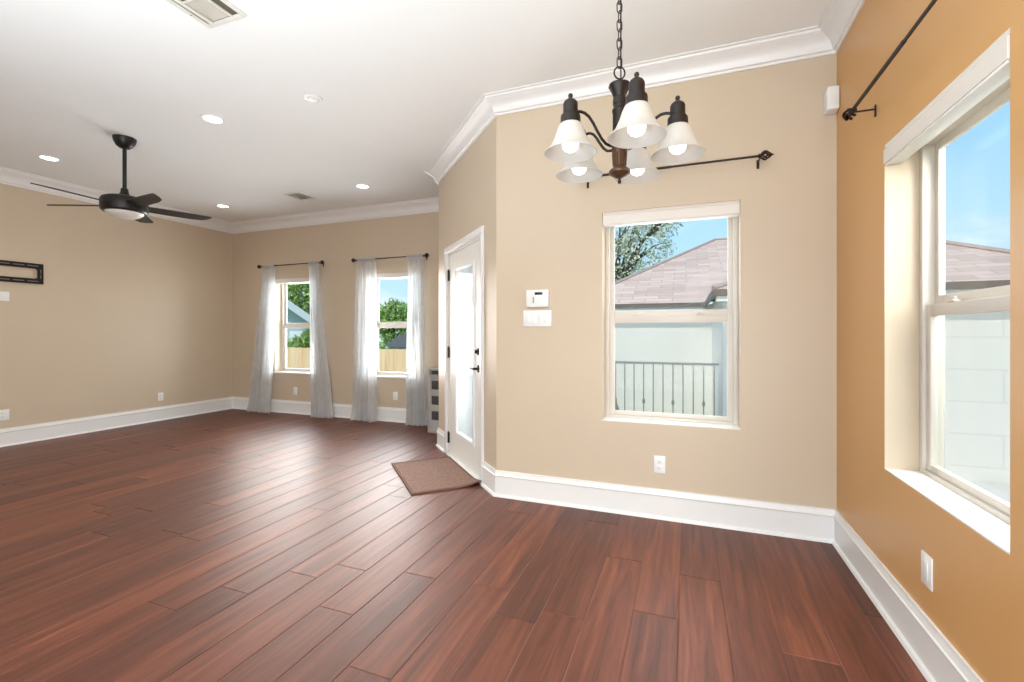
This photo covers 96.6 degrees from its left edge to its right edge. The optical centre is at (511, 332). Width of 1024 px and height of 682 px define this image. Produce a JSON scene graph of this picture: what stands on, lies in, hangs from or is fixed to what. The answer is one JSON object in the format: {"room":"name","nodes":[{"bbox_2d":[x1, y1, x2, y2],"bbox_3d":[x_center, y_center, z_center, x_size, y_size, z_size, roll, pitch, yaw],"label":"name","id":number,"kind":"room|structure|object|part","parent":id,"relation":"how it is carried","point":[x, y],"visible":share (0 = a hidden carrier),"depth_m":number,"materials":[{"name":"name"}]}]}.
{"room":"empty dining room","nodes":[
{"label":"empty dining room","id":0,"kind":"room"},
{"bbox_2d":[0,183,232,428],"bbox_3d":[-6.408,-0.270,3.207,0.200,3.040,9.420,0,0,21],"label":"wall","id":1,"kind":"structure","parent":0,"point":[124,313],"depth_m":5.90,"materials":[{"name":"beige paint"}]},
{"bbox_2d":[0,409,8,420],"bbox_3d":[-5.604,0.903,5.019,0.009,0.116,0.105,0,0,21],"label":"wall outlet","id":2,"kind":"object","parent":1,"relation":"attached to","point":[4,414],"visible":1,"depth_m":5.03,"materials":[{"name":"white plastic"}]},
{"bbox_2d":[0,291,8,300],"bbox_3d":[-5.604,-0.406,5.019,0.008,0.102,0.105,0,0,21],"label":"wall plate","id":3,"kind":"object","parent":1,"relation":"attached to","point":[4,296],"visible":1,"depth_m":5.03,"materials":[{"name":"white plastic"}]},
{"bbox_2d":[0,260,43,283],"bbox_3d":[-5.597,-0.684,5.017,0.024,0.234,0.666,0,0,21],"label":"wall bracket","id":4,"kind":"object","parent":1,"relation":"attached to","point":[39,267],"visible":1,"depth_m":5.17,"materials":[{"name":"black metal"}]},
{"bbox_2d":[0,397,232,446],"bbox_3d":[-6.299,1.152,3.165,0.032,0.196,9.420,0,0,21],"label":"baseboard","id":5,"kind":"structure","parent":1,"relation":"attached to","point":[11,436],"depth_m":5.89,"materials":[{"name":"white wood"}]},
{"bbox_2d":[0,166,232,233],"bbox_3d":[-6.245,-1.717,3.145,0.149,0.146,9.420,0,0,21],"label":"trim","id":6,"kind":"structure","parent":1,"relation":"attached to","point":[8,176],"depth_m":5.52,"materials":[{"name":"white wood"}]},
{"bbox_2d":[158,392,162,400],"bbox_3d":[-5.028,0.910,6.528,0.009,0.116,0.073,0,0,21],"label":"wall outlet","id":7,"kind":"object","parent":1,"relation":"attached to","point":[160,395],"visible":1,"depth_m":6.52,"materials":[{"name":"white plastic"}]},
{"bbox_2d":[233,212,438,409],"bbox_3d":[-2.607,-0.270,6.904,4.664,3.040,0.200,0,0,21],"label":"wall","id":8,"kind":"structure","parent":0,"point":[336,244],"depth_m":6.83,"materials":[{"name":"beige paint"}]},
{"bbox_2d":[257,260,323,269],"bbox_3d":[-3.401,-1.040,7.031,1.316,0.080,0.130,0,0,21],"label":"curtain rod","id":9,"kind":"object","parent":8,"relation":"attached to","point":[321,261],"visible":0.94,"depth_m":6.95,"materials":[{"name":"metal"}]},
{"bbox_2d":[247,264,275,412],"bbox_3d":[-3.957,0.086,7.186,0.554,2.317,0.168,0,0,21],"label":"sheer curtain","id":10,"kind":"object","parent":9,"relation":"hanging from","point":[260,394],"visible":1,"depth_m":7.14,"materials":[{"name":"white fabric"}]},
{"bbox_2d":[308,261,333,418],"bbox_3d":[-2.832,0.086,6.754,0.492,2.317,0.169,0,0,21],"label":"sheer curtain","id":11,"kind":"object","parent":9,"relation":"hanging from","point":[320,385],"visible":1,"depth_m":6.75,"materials":[{"name":"white fabric"}]},
{"bbox_2d":[273,282,309,374],"bbox_3d":[-3.327,-0.107,7.168,0.910,1.486,0.220,0,0,21],"label":"window","id":12,"kind":"structure","parent":8,"relation":"in","point":[284,325],"depth_m":7.35,"materials":[{"name":"plastic"}]},
{"bbox_3d":[-3.340,0.624,7.133,0.910,0.024,0.145,0,0,21],"label":"sill","id":13,"kind":"part","parent":12,"relation":"part of","materials":[{"name":"white wood"}]},
{"bbox_2d":[275,278,308,283],"bbox_3d":[-3.347,-0.829,7.116,0.864,0.088,0.060,0,0,21],"label":"roller blind","id":14,"kind":"object","parent":12,"relation":"attached to","point":[293,280],"visible":0.59,"depth_m":7.11,"materials":[{"name":"white fabric"}]},
{"bbox_3d":[-3.347,-0.790,7.116,0.854,0.010,0.052,0,0,21],"label":"rail","id":15,"kind":"part","parent":14,"relation":"part of","materials":[{"name":"white plastic"}]},
{"bbox_3d":[-3.305,0.235,7.225,0.810,0.717,0.026,0,0,21],"label":"sash","id":16,"kind":"part","parent":12,"relation":"part of","materials":[{"name":"plastic"}]},
{"bbox_3d":[-3.295,-0.458,7.251,0.798,0.717,0.020,0,0,21],"label":"sash","id":17,"kind":"part","parent":12,"relation":"part of","materials":[{"name":"glass"}]},
{"bbox_2d":[293,387,296,394],"bbox_3d":[-3.365,0.900,7.082,0.073,0.116,0.009,0,0,21],"label":"wall outlet","id":18,"kind":"object","parent":8,"relation":"attached to","point":[294,388],"visible":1,"depth_m":7.08,"materials":[{"name":"white plastic"}]},
{"bbox_2d":[232,397,427,424],"bbox_3d":[-2.554,1.152,6.760,4.464,0.196,0.032,0,0,21],"label":"baseboard","id":19,"kind":"structure","parent":8,"relation":"attached to","point":[388,414],"depth_m":6.96,"materials":[{"name":"white wood"}]},
{"bbox_2d":[231,197,438,233],"bbox_3d":[-2.575,-1.717,6.705,4.464,0.146,0.149,0,0,21],"label":"trim","id":20,"kind":"structure","parent":8,"relation":"attached to","point":[429,205],"depth_m":6.68,"materials":[{"name":"white wood"}]},
{"bbox_2d":[351,253,428,261],"bbox_3d":[-1.703,-1.036,6.383,1.266,0.080,0.130,0,0,21],"label":"curtain rod","id":21,"kind":"object","parent":8,"relation":"attached to","point":[426,255],"visible":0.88,"depth_m":6.31,"materials":[{"name":"metal"}]},
{"bbox_2d":[350,257,377,422],"bbox_3d":[-2.104,0.086,6.469,0.442,2.317,0.174,0,0,21],"label":"sheer curtain","id":22,"kind":"object","parent":21,"relation":"hanging from","point":[364,365],"visible":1,"depth_m":6.47,"materials":[{"name":"white fabric"}]},
{"bbox_2d":[405,253,427,425],"bbox_3d":[-1.292,0.086,6.160,0.344,2.317,0.161,0,0,21],"label":"sheer curtain","id":23,"kind":"object","parent":21,"relation":"hanging from","point":[416,391],"visible":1,"depth_m":6.15,"materials":[{"name":"white fabric"}]},
{"bbox_2d":[375,277,407,378],"bbox_3d":[-1.645,-0.107,6.526,0.910,1.486,0.220,0,0,21],"label":"window","id":24,"kind":"structure","parent":8,"relation":"in","point":[380,374],"depth_m":6.66,"materials":[{"name":"plastic"}]},
{"bbox_3d":[-1.619,-0.116,6.594,0.870,1.468,0.075,0,0,21],"label":"frame","id":25,"kind":"part","parent":24,"relation":"part of","materials":[{"name":"plastic"}]},
{"bbox_3d":[-1.658,0.624,6.491,0.910,0.024,0.145,0,0,21],"label":"sill","id":26,"kind":"part","parent":24,"relation":"part of","materials":[{"name":"white wood"}]},
{"bbox_3d":[-1.623,0.235,6.583,0.810,0.717,0.026,0,0,21],"label":"sash","id":27,"kind":"part","parent":24,"relation":"part of","materials":[{"name":"plastic"}]},
{"bbox_3d":[-1.614,-0.458,6.609,0.798,0.717,0.020,0,0,21],"label":"sash","id":28,"kind":"part","parent":24,"relation":"part of","materials":[{"name":"glass"}]},
{"bbox_2d":[377,272,407,278],"bbox_3d":[-1.665,-0.829,6.474,0.864,0.088,0.060,0,0,21],"label":"roller blind","id":29,"kind":"object","parent":8,"relation":"attached to","point":[401,274],"visible":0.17,"depth_m":6.45,"materials":[{"name":"white fabric"}]},
{"bbox_3d":[-1.665,-0.790,6.474,0.854,0.010,0.052,0,0,21],"label":"rail","id":30,"kind":"part","parent":29,"relation":"part of","materials":[{"name":"white plastic"}]},
{"bbox_2d":[393,392,397,399],"bbox_3d":[-1.644,0.888,6.425,0.073,0.116,0.009,0,0,21],"label":"wall outlet","id":31,"kind":"object","parent":8,"relation":"attached to","point":[395,394],"visible":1,"depth_m":6.42,"materials":[{"name":"white plastic"}]},
{"bbox_2d":[0,0,828,221],"bbox_3d":[-2.638,-1.865,1.767,8.270,0.150,9.820,0,0,21],"label":"ceiling","id":32,"kind":"structure","parent":0,"point":[396,80],"depth_m":3.21,"materials":[{"name":"white paint"}]},
{"bbox_2d":[36,154,61,161],"bbox_3d":[-4.736,-1.786,4.667,0.188,0.007,0.188,0,0,21],"label":"recessed light","id":33,"kind":"object","parent":32,"relation":"in","point":[44,157],"visible":1,"depth_m":4.66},
{"bbox_2d":[30,134,211,222],"bbox_3d":[-3.558,-1.419,4.143,1.273,0.742,1.248,0,0,21],"label":"ceiling fan","id":34,"kind":"object","parent":32,"relation":"hanging from","point":[122,205],"visible":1,"depth_m":4.12,"materials":[{"name":"black metal"}]},
{"bbox_3d":[-3.640,-1.161,3.800,0.121,0.038,0.538,0,0,11],"label":"blade","id":35,"kind":"part","parent":34,"relation":"part of","materials":[{"name":"black wood"}]},
{"bbox_3d":[-3.956,-1.161,4.146,0.538,0.038,0.121,0,0,-7],"label":"blade","id":36,"kind":"part","parent":34,"relation":"part of","materials":[{"name":"black wood"}]},
{"bbox_3d":[-3.559,-1.077,4.190,0.284,0.057,0.284,0,0,21],"label":"lamp shade","id":37,"kind":"part","parent":34,"relation":"part of","materials":[{"name":"white glass"}]},
{"bbox_3d":[-3.213,-1.161,3.993,0.538,0.038,0.121,0,0,29],"label":"blade","id":38,"kind":"part","parent":34,"relation":"part of","materials":[{"name":"black wood"}]},
{"bbox_3d":[-3.724,-1.161,4.554,0.121,0.038,0.538,0,0,-25],"label":"blade","id":39,"kind":"part","parent":34,"relation":"part of","materials":[{"name":"black wood"}]},
{"bbox_3d":[-3.264,-1.161,4.459,0.538,0.038,0.121,0,0,-43],"label":"blade","id":40,"kind":"part","parent":34,"relation":"part of","materials":[{"name":"black wood"}]},
{"bbox_2d":[166,0,246,28],"bbox_3d":[-1.710,-1.783,2.403,0.300,0.014,0.460,0,0,21],"label":"ceiling vent","id":41,"kind":"object","parent":32,"relation":"in","point":[206,12],"visible":1,"depth_m":2.52,"materials":[{"name":"white metal"}]},
{"bbox_3d":[-1.677,-1.786,2.516,0.137,0.003,0.158,0,0,21],"label":"damper plate","id":42,"kind":"part","parent":41,"relation":"part of","materials":[{"name":"white metal"}]},
{"bbox_2d":[199,113,225,123],"bbox_3d":[-2.501,-1.786,3.813,0.188,0.007,0.188,0,0,21],"label":"recessed light","id":43,"kind":"object","parent":32,"relation":"in","point":[214,119],"visible":1,"depth_m":3.80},
{"bbox_2d":[215,204,230,207],"bbox_3d":[-4.072,-1.786,6.423,0.188,0.007,0.188,0,0,21],"label":"recessed light","id":44,"kind":"object","parent":32,"relation":"in","point":[217,205],"visible":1,"depth_m":6.42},
{"bbox_2d":[284,192,315,200],"bbox_3d":[-2.766,-1.784,5.959,0.250,0.011,0.300,0,0,21],"label":"ceiling vent","id":45,"kind":"object","parent":32,"relation":"in","point":[297,195],"visible":1,"depth_m":5.95,"materials":[{"name":"white metal"}]},
{"bbox_2d":[303,93,322,102],"bbox_3d":[-1.515,-1.781,3.474,0.140,0.018,0.140,0,0,21],"label":"ceiling disc","id":46,"kind":"object","parent":32,"relation":"attached to","point":[310,97],"visible":1,"depth_m":3.46,"materials":[{"name":"white plastic"}]},
{"bbox_2d":[354,184,370,188],"bbox_3d":[-1.821,-1.786,5.561,0.188,0.007,0.188,0,0,21],"label":"recessed light","id":47,"kind":"object","parent":32,"relation":"in","point":[361,186],"visible":1,"depth_m":5.56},
{"bbox_2d":[544,0,705,183],"bbox_3d":[0.358,-1.135,1.465,0.486,1.309,0.493,0,0,21],"label":"chandelier","id":48,"kind":"object","parent":32,"relation":"hanging from","point":[636,127],"visible":1,"depth_m":1.41,"materials":[{"name":"white glass"}]},
{"bbox_3d":[0.180,-0.598,1.403,0.052,0.083,0.052,0,0,21],"label":"bulb","id":49,"kind":"part","parent":48,"relation":"part of","materials":[{"name":"white glass"}]},
{"bbox_3d":[0.180,-0.598,1.403,0.162,0.090,0.162,0,0,21],"label":"lamp shade","id":50,"kind":"part","parent":48,"relation":"part of","materials":[{"name":"white glass"}]},
{"bbox_3d":[0.236,-0.598,1.602,0.052,0.083,0.052,0,0,21],"label":"bulb","id":51,"kind":"part","parent":48,"relation":"part of","materials":[{"name":"white glass"}]},
{"bbox_3d":[0.236,-0.598,1.602,0.162,0.090,0.162,0,0,21],"label":"lamp shade","id":52,"kind":"part","parent":48,"relation":"part of","materials":[{"name":"white glass"}]},
{"bbox_3d":[0.266,-0.641,1.433,0.143,0.100,0.016,0,0,-22],"label":"lamp arm","id":53,"kind":"part","parent":48,"relation":"part of","materials":[{"name":"brown metal"}]},
{"bbox_3d":[0.294,-0.641,1.532,0.016,0.100,0.143,0,0,-37],"label":"lamp arm","id":54,"kind":"part","parent":48,"relation":"part of","materials":[{"name":"brown metal"}]},
{"bbox_3d":[0.345,-1.272,1.464,0.015,0.944,0.016,0,0,34],"label":"chain","id":55,"kind":"part","parent":48,"relation":"part of","materials":[{"name":"brown metal"}]},
{"bbox_3d":[0.352,-0.598,1.288,0.052,0.083,0.052,0,0,21],"label":"bulb","id":56,"kind":"part","parent":48,"relation":"part of","materials":[{"name":"white glass"}]},
{"bbox_3d":[0.352,-0.598,1.288,0.162,0.090,0.162,0,0,21],"label":"lamp shade","id":57,"kind":"part","parent":48,"relation":"part of","materials":[{"name":"white glass"}]},
{"bbox_3d":[0.443,-0.598,1.611,0.052,0.083,0.052,0,0,21],"label":"bulb","id":58,"kind":"part","parent":48,"relation":"part of","materials":[{"name":"white glass"}]},
{"bbox_3d":[0.443,-0.598,1.611,0.162,0.090,0.162,0,0,21],"label":"lamp shade","id":59,"kind":"part","parent":48,"relation":"part of","materials":[{"name":"white glass"}]},
{"bbox_3d":[0.427,-0.641,1.443,0.143,0.100,0.016,0,0,14],"label":"lamp arm","id":60,"kind":"part","parent":48,"relation":"part of","materials":[{"name":"brown metal"}]},
{"bbox_3d":[0.514,-0.598,1.417,0.052,0.083,0.052,0,0,21],"label":"bulb","id":61,"kind":"part","parent":48,"relation":"part of","materials":[{"name":"white glass"}]},
{"bbox_3d":[0.514,-0.598,1.417,0.162,0.090,0.162,0,0,21],"label":"lamp shade","id":62,"kind":"part","parent":48,"relation":"part of","materials":[{"name":"white glass"}]},
{"bbox_2d":[0,409,926,681],"bbox_3d":[-2.638,1.325,1.767,8.270,0.150,9.820,0,0,21],"label":"floor","id":63,"kind":"structure","parent":0,"point":[230,545],"depth_m":2.33,"materials":[{"name":"brown wood"}]},
{"bbox_2d":[428,368,438,433],"bbox_3d":[-0.875,0.845,5.684,0.370,0.810,0.100,0,0,29],"label":"panel","id":64,"kind":"object","parent":63,"relation":"on","point":[433,377],"visible":0.34,"depth_m":5.70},
{"bbox_3d":[-0.876,0.875,5.682,0.310,0.650,0.084,0,0,29],"label":"panel","id":65,"kind":"part","parent":64,"relation":"part of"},
{"bbox_2d":[391,456,481,494],"bbox_3d":[-0.699,1.229,4.045,0.576,0.041,0.910,0,0,-24],"label":"door mat","id":66,"kind":"object","parent":63,"relation":"on","point":[422,476],"visible":1,"depth_m":3.97,"materials":[{"name":"brown fabric"}]},
{"bbox_2d":[439,117,495,468],"bbox_3d":[-0.375,-0.270,4.327,0.200,3.040,1.700,0,0,-24],"label":"wall","id":67,"kind":"structure","parent":0,"point":[467,192],"depth_m":3.81,"materials":[{"name":"beige paint"}]},
{"bbox_2d":[436,428,443,451],"bbox_3d":[-0.770,1.152,4.926,0.032,0.196,0.311,0,0,-24],"label":"baseboard","id":68,"kind":"structure","parent":67,"relation":"attached to","point":[440,434],"depth_m":4.93,"materials":[{"name":"white wood"}]},
{"bbox_2d":[427,94,495,182],"bbox_3d":[-0.523,-1.729,4.261,0.124,0.122,1.803,0,0,-24],"label":"trim","id":69,"kind":"structure","parent":67,"relation":"attached to","point":[482,114],"depth_m":4.04,"materials":[{"name":"white wood"}]},
{"bbox_2d":[444,226,483,483],"bbox_3d":[-0.393,0.183,4.303,0.253,2.133,1.136,0,0,-24],"label":"door","id":70,"kind":"structure","parent":67,"relation":"in","point":[463,351],"depth_m":4.30,"materials":[{"name":"paint"}]},
{"bbox_3d":[-0.424,0.180,4.245,0.056,1.638,0.555,0,0,-24],"label":"glazing frame","id":71,"kind":"part","parent":70,"relation":"part of","materials":[{"name":"glass"}]},
{"bbox_3d":[-0.329,0.305,3.920,0.059,0.066,0.149,0,0,-24],"label":"lever handle","id":72,"kind":"part","parent":70,"relation":"part of","materials":[{"name":"black metal"}]},
{"bbox_2d":[481,461,495,495],"bbox_3d":[-0.186,1.152,3.620,0.032,0.196,0.281,0,0,-24],"label":"baseboard","id":73,"kind":"structure","parent":67,"relation":"attached to","point":[488,472],"depth_m":3.62,"materials":[{"name":"white wood"}]},
{"bbox_2d":[467,266,472,332],"bbox_3d":[-0.545,-0.270,5.485,0.200,3.040,0.981,0,0,21],"label":"wall","id":74,"kind":"structure","parent":0,"point":[472,266],"depth_m":5.36,"materials":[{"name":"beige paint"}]},
{"bbox_2d":[424,172,438,184],"bbox_3d":[-0.719,-1.717,5.518,0.149,0.146,1.043,0,0,21],"label":"trim","id":75,"kind":"structure","parent":74,"relation":"attached to","point":[424,172],"depth_m":5.06,"materials":[{"name":"white wood"}]},
{"bbox_2d":[496,54,836,508],"bbox_3d":[0.946,-0.270,3.211,2.204,3.040,0.200,0,0,21],"label":"wall","id":76,"kind":"structure","parent":0,"point":[550,231],"depth_m":2.98,"materials":[{"name":"beige paint"}]},
{"bbox_2d":[523,310,550,326],"bbox_3d":[0.186,-0.108,3.388,0.210,0.120,0.011,0,0,21],"label":"light switch","id":77,"kind":"object","parent":76,"relation":"attached to","point":[531,318],"visible":1,"depth_m":3.38,"materials":[{"name":"white plastic"}]},
{"bbox_2d":[526,289,548,306],"bbox_3d":[0.190,-0.255,3.376,0.172,0.128,0.032,0,0,21],"label":"alarm keypad","id":78,"kind":"object","parent":76,"relation":"attached to","point":[534,298],"visible":1,"depth_m":3.36,"materials":[{"name":"white plastic"}]},
{"bbox_2d":[654,455,664,473],"bbox_3d":[0.997,0.888,3.079,0.073,0.116,0.009,0,0,21],"label":"wall outlet","id":79,"kind":"object","parent":76,"relation":"attached to","point":[659,461],"visible":1,"depth_m":3.08,"materials":[{"name":"white plastic"}]},
{"bbox_2d":[484,25,835,115],"bbox_3d":[0.864,-1.729,3.069,2.255,0.122,0.124,0,0,21],"label":"trim","id":80,"kind":"structure","parent":76,"relation":"attached to","point":[809,42],"depth_m":2.98,"materials":[{"name":"white wood"}]},
{"bbox_2d":[493,470,836,543],"bbox_3d":[0.898,1.152,3.105,2.217,0.196,0.032,0,0,21],"label":"baseboard","id":81,"kind":"structure","parent":76,"relation":"attached to","point":[802,522],"depth_m":3.03,"materials":[{"name":"white wood"}]},
{"bbox_2d":[603,217,739,429],"bbox_3d":[1.083,-0.116,3.159,0.876,1.468,0.199,0,0,21],"label":"window","id":82,"kind":"structure","parent":76,"relation":"in","point":[730,315],"depth_m":3.15,"materials":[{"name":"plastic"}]},
{"bbox_3d":[1.111,-0.458,3.231,0.804,0.717,0.020,0,0,21],"label":"sash","id":83,"kind":"part","parent":82,"relation":"part of","materials":[{"name":"glass"}]},
{"bbox_2d":[603,200,739,227],"bbox_3d":[1.060,-0.802,3.097,0.870,0.095,0.060,0,0,21],"label":"roller blind","id":84,"kind":"object","parent":82,"relation":"attached to","point":[728,209],"visible":1,"depth_m":3.06,"materials":[{"name":"white fabric"}]},
{"bbox_3d":[1.060,-0.760,3.097,0.860,0.010,0.052,0,0,21],"label":"rail","id":85,"kind":"part","parent":84,"relation":"part of","materials":[{"name":"white plastic"}]},
{"bbox_3d":[1.070,0.615,3.124,0.874,0.005,0.124,0,0,21],"label":"sill","id":86,"kind":"part","parent":82,"relation":"part of","materials":[{"name":"white wood"}]},
{"bbox_3d":[1.101,0.235,3.206,0.816,0.717,0.026,0,0,21],"label":"sash","id":87,"kind":"part","parent":82,"relation":"part of","materials":[{"name":"plastic"}]},
{"bbox_2d":[587,150,773,187],"bbox_3d":[1.026,-1.073,3.010,1.230,0.080,0.119,0,0,21],"label":"curtain rod","id":88,"kind":"object","parent":76,"relation":"attached to","point":[762,156],"visible":0.58,"depth_m":2.87,"materials":[{"name":"metal"}]},
{"bbox_2d":[823,85,839,114],"bbox_3d":[1.893,-1.379,2.703,0.067,0.143,0.074,0,0,21],"label":"sensor","id":89,"kind":"object","parent":76,"relation":"attached to","point":[831,95],"visible":1,"depth_m":2.67,"materials":[{"name":"white plastic"}]},
{"bbox_2d":[837,0,1023,681],"bbox_3d":[0.778,-0.270,-0.598,0.200,3.040,7.437,0,0,21],"label":"wall","id":90,"kind":"structure","parent":0,"point":[976,600],"depth_m":2.02,"materials":[{"name":"paint"}]},
{"bbox_2d":[818,0,864,53],"bbox_3d":[0.591,-1.729,-0.634,0.124,0.122,7.237,0,0,21],"label":"trim","id":91,"kind":"structure","parent":90,"relation":"attached to","point":[838,16],"depth_m":2.52,"materials":[{"name":"white wood"}]},
{"bbox_2d":[842,0,936,120],"bbox_3d":[1.480,-1.065,1.688,0.119,0.080,1.270,0,0,21],"label":"curtain rod","id":92,"kind":"object","parent":90,"relation":"attached to","point":[846,116],"visible":1,"depth_m":1.86,"materials":[{"name":"metal"}]},
{"bbox_2d":[832,510,982,681],"bbox_3d":[0.634,1.152,-0.650,0.032,0.196,7.237,0,0,21],"label":"baseboard","id":93,"kind":"structure","parent":90,"relation":"attached to","point":[936,658],"depth_m":1.86,"materials":[{"name":"white wood"}]},
{"bbox_2d":[921,550,932,591],"bbox_3d":[1.543,0.883,1.698,0.008,0.120,0.080,0,0,21],"label":"wall outlet","id":94,"kind":"object","parent":90,"relation":"attached to","point":[926,560],"visible":1,"depth_m":1.69,"materials":[{"name":"white plastic"}]},
{"bbox_2d":[885,78,1009,554],"bbox_3d":[1.629,-0.116,1.631,0.199,1.468,0.857,0,0,21],"label":"window","id":95,"kind":"structure","parent":90,"relation":"in","point":[987,514],"depth_m":1.95,"materials":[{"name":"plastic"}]},
{"bbox_2d":[884,28,1009,165],"bbox_3d":[1.561,-0.802,1.657,0.065,0.095,0.851,0,0,21],"label":"roller blind","id":96,"kind":"object","parent":95,"relation":"attached to","point":[991,69],"visible":0.94,"depth_m":1.53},
{"bbox_3d":[1.594,0.615,1.644,0.124,0.005,0.855,0,0,21],"label":"sill","id":97,"kind":"part","parent":95,"relation":"part of","materials":[{"name":"white wood"}]},
{"bbox_3d":[1.687,-0.116,1.608,0.075,1.468,0.857,0,0,21],"label":"frame","id":98,"kind":"part","parent":95,"relation":"part of","materials":[{"name":"plastic"}]},
{"bbox_3d":[1.677,0.235,1.613,0.026,0.717,0.797,0,0,21],"label":"sash","id":99,"kind":"part","parent":95,"relation":"part of","materials":[{"name":"plastic"}]},
{"bbox_3d":[1.702,-0.458,1.603,0.020,0.717,0.785,0,0,21],"label":"sash","id":100,"kind":"part","parent":95,"relation":"part of","materials":[{"name":"glass"}]},
{"label":"outside","id":101,"kind":"structure","parent":0,"visible":0},
{"bbox_3d":[8.918,1.950,23.355,120.000,0.200,130.000,0,0,21],"label":"ground","id":102,"kind":"structure","parent":101,"visible":0},
{"bbox_2d":[287,299,309,341],"bbox_3d":[-12.242,-0.580,19.950,8.600,4.860,5.420,0,0,-25],"label":"gabled house","id":103,"kind":"structure","parent":102,"relation":"on","point":[295,314],"depth_m":18.84,"materials":[{"name":"blue"}]},
{"bbox_3d":[-8.502,0.890,19.157,1.500,1.920,0.050,0,0,-25],"label":"garage door","id":104,"kind":"part","parent":103,"relation":"part of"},
{"bbox_2d":[287,283,309,314],"bbox_3d":[-14.203,-2.254,31.572,8.375,8.230,4.416,0,0,21],"label":"broadleaf tree","id":105,"kind":"object","parent":102,"relation":"on","point":[298,298],"visible":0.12,"depth_m":30.59,"materials":[{"name":"green plant"}]},
{"bbox_2d":[287,328,309,347],"bbox_3d":[-7.282,0.765,16.272,2.024,2.186,1.229,0,0,21],"label":"leafy bush","id":106,"kind":"object","parent":102,"relation":"on","point":[303,341],"visible":0.31,"depth_m":16.05,"materials":[{"name":"green plant"}]},
{"bbox_2d":[287,347,405,371],"bbox_3d":[-4.706,1.151,13.604,10.502,1.398,0.060,0,0,21],"label":"wooden fence","id":107,"kind":"object","parent":102,"relation":"on","point":[390,360],"visible":0.05,"depth_m":13.21,"materials":[{"name":"brown wood"}]},
{"bbox_2d":[379,341,386,348],"bbox_3d":[-4.716,0.922,15.067,1.360,1.872,0.845,0,0,21],"label":"leafy bush","id":108,"kind":"object","parent":102,"relation":"on","point":[381,346],"visible":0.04,"depth_m":15.03,"materials":[{"name":"green plant"}]},
{"bbox_2d":[379,297,407,344],"bbox_3d":[-7.859,-0.239,29.743,5.139,4.199,2.740,0,0,21],"label":"broadleaf tree","id":109,"kind":"object","parent":102,"relation":"on","point":[385,313],"visible":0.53,"depth_m":29.21,"materials":[{"name":"green plant"}]},
{"bbox_2d":[384,332,406,348],"bbox_3d":[-3.274,0.840,18.056,2.600,2.020,2.600,0,0,21],"label":"shed","id":110,"kind":"object","parent":102,"relation":"on","point":[399,342],"visible":0.07,"depth_m":17.53,"materials":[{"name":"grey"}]},
{"bbox_2d":[615,221,683,280],"bbox_3d":[5.375,-3.147,23.610,7.354,10.009,3.949,0,0,21],"label":"oak tree","id":111,"kind":"object","parent":102,"relation":"on","point":[632,265],"visible":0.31,"depth_m":22.90,"materials":[{"name":"green plant"}]},
{"bbox_2d":[615,361,718,415],"bbox_3d":[2.055,1.167,7.779,2.690,1.365,0.056,0,0,21],"label":"metal railing","id":112,"kind":"object","parent":102,"relation":"on","point":[618,362],"visible":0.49,"depth_m":7.54,"materials":[{"name":"black metal"}]},
{"bbox_3d":[2.055,1.077,7.779,2.690,1.185,0.040,0,0,21],"label":"rail","id":113,"kind":"part","parent":112,"relation":"part of","materials":[{"name":"metal"}]},
{"bbox_2d":[615,238,1009,484],"bbox_3d":[6.035,-0.572,12.689,7.293,4.845,13.986,0,0,21],"label":"house","id":114,"kind":"structure","parent":102,"relation":"on","point":[977,345],"depth_m":6.80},
{"bbox_2d":[968,481,1009,502],"bbox_3d":[7.932,1.835,2.832,15.200,0.030,3.550,0,0,21],"label":"patio slab","id":115,"kind":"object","parent":102,"relation":"on","point":[1002,491],"depth_m":5.34,"materials":[{"name":"concrete"}]}
]}

